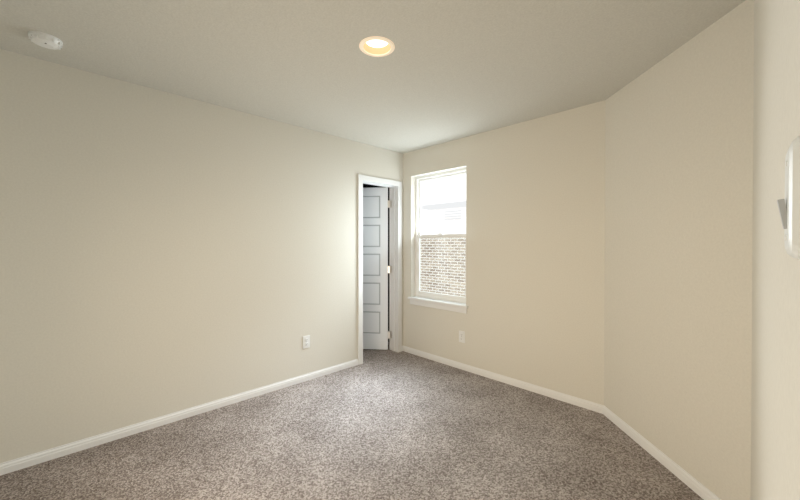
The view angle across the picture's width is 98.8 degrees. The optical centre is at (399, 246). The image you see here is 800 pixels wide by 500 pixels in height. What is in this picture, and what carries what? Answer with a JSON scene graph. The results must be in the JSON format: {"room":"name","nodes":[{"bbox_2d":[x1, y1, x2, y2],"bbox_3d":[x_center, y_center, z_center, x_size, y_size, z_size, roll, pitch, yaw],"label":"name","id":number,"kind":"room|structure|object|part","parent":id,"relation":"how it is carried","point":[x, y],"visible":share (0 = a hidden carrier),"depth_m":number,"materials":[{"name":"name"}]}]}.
{"room":"empty bedroom","nodes":[
{"label":"empty bedroom","id":0,"kind":"room"},
{"bbox_2d":[0,49,402,462],"bbox_3d":[-1.397,0.086,3.048,4.155,2.506,0.130,0,1,-44],"label":"wall","id":1,"kind":"structure","parent":0,"point":[162,253],"depth_m":2.53,"materials":[{"name":"paint"}]},
{"bbox_2d":[303,335,309,348],"bbox_3d":[-0.931,0.951,3.414,0.076,0.124,0.010,0,1,-44],"label":"outlet","id":2,"kind":"object","parent":1,"relation":"attached to","point":[306,339],"visible":1,"depth_m":3.41,"materials":[{"name":"white plastic"}]},
{"bbox_2d":[363,187,387,349],"bbox_3d":[-0.437,0.283,4.406,0.564,2.069,0.176,0,0,6],"label":"door","id":3,"kind":"structure","parent":1,"relation":"in","point":[375,199],"depth_m":4.38,"materials":[{"name":"white wood"}]},
{"bbox_3d":[-0.437,0.235,4.406,0.378,1.768,0.009,0,0,5],"label":"panel","id":4,"kind":"part","parent":3,"relation":"part of","materials":[{"name":"grey wood"}]},
{"bbox_2d":[358,174,401,364],"bbox_3d":[-0.278,0.260,4.148,0.680,2.142,0.164,0,1,-44],"label":"door frame","id":5,"kind":"structure","parent":1,"relation":"attached to","point":[361,178],"depth_m":4.26,"materials":[{"name":"white wood"}]},
{"bbox_2d":[0,342,702,499],"bbox_3d":[-0.721,1.403,2.370,4.495,0.120,4.998,0,1,-44],"label":"floor","id":6,"kind":"structure","parent":0,"point":[392,425],"depth_m":2.26,"materials":[{"name":"grey carpet"}]},
{"bbox_2d":[0,0,744,153],"bbox_3d":[-0.721,-1.223,2.351,4.495,0.120,4.998,0,1,-44],"label":"ceiling","id":7,"kind":"structure","parent":0,"point":[455,69],"depth_m":2.03,"materials":[{"name":"paint"}]},
{"bbox_2d":[28,31,62,49],"bbox_3d":[-1.974,-1.139,1.911,0.136,0.042,0.136,0,1,-44],"label":"smoke detector","id":8,"kind":"object","parent":7,"relation":"attached to","point":[45,40],"visible":1,"depth_m":1.88,"materials":[{"name":"white plastic"}]},
{"bbox_2d":[359,36,394,56],"bbox_3d":[-0.134,-1.175,1.996,0.208,0.040,0.208,0,1,-44],"label":"recessed light","id":9,"kind":"object","parent":7,"relation":"in","point":[375,46],"visible":0.94,"depth_m":2.03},
{"bbox_2d":[363,184,388,341],"bbox_3d":[-1.164,0.076,4.328,2.290,2.506,1.370,0,1,-44],"label":"wall","id":10,"kind":"structure","parent":0,"point":[364,185],"depth_m":4.76,"materials":[{"name":"grey paint"}]},
{"bbox_2d":[403,100,604,404],"bbox_3d":[0.954,0.082,3.528,0.130,2.506,2.480,0,1,-44],"label":"wall","id":11,"kind":"structure","parent":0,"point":[535,188],"depth_m":3.19,"materials":[{"name":"beige paint"}]},
{"bbox_2d":[408,296,467,313],"bbox_3d":[0.443,0.674,3.997,0.117,0.088,0.877,0,1,-44],"label":"window sill","id":12,"kind":"structure","parent":11,"relation":"attached to","point":[421,301],"depth_m":3.93,"materials":[{"name":"white wood"}]},
{"bbox_2d":[415,168,465,303],"bbox_3d":[0.496,-0.118,4.043,0.068,1.501,0.817,0,1,-44],"label":"window","id":13,"kind":"structure","parent":11,"relation":"in","point":[418,180],"depth_m":4.26,"materials":[{"name":"white plastic"}]},
{"bbox_2d":[459,331,464,342],"bbox_3d":[0.671,0.981,3.723,0.009,0.124,0.076,0,1,-44],"label":"outlet","id":14,"kind":"object","parent":11,"relation":"attached to","point":[462,333],"visible":1,"depth_m":3.71,"materials":[{"name":"white plastic"}]},
{"bbox_2d":[604,0,753,499],"bbox_3d":[1.703,0.092,2.167,0.259,2.506,1.410,0,0,6],"label":"wall","id":15,"kind":"structure","parent":0,"point":[679,135],"depth_m":1.94,"materials":[{"name":"beige paint"}]},
{"bbox_2d":[0,346,720,499],"bbox_3d":[-0.244,1.314,1.884,3.895,0.066,3.158,0,1,-44],"label":"baseboard","id":16,"kind":"structure","parent":15,"relation":"attached to","point":[685,477],"depth_m":2.61,"materials":[{"name":"white wood"}]},
{"bbox_2d":[751,0,799,499],"bbox_3d":[0.550,0.104,0.391,0.130,2.506,3.210,0,1,44],"label":"wall","id":17,"kind":"structure","parent":0,"point":[775,378],"depth_m":0.68,"materials":[{"name":"paint"}]},
{"bbox_2d":[777,136,799,258],"bbox_3d":[0.422,-0.050,0.369,0.084,0.128,0.023,0,1,-44],"label":"switch plate","id":18,"kind":"object","parent":17,"relation":"attached to","point":[789,207],"visible":1,"depth_m":0.35,"materials":[{"name":"white plastic"}]},
{"bbox_3d":[0.418,-0.035,0.373,0.014,0.032,0.010,0,1,-44],"label":"handle","id":19,"kind":"part","parent":18,"relation":"part of","materials":[{"name":"white plastic"}]},
{"label":"outside","id":20,"kind":"structure","parent":0,"visible":0},
{"bbox_2d":[420,201,465,296],"bbox_3d":[4.300,2.105,8.569,4.450,6.390,18.000,0,1,-44],"label":"brick building","id":21,"kind":"structure","parent":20,"point":[442,260],"depth_m":9.16,"materials":[{"name":"beige brick"}]}
]}

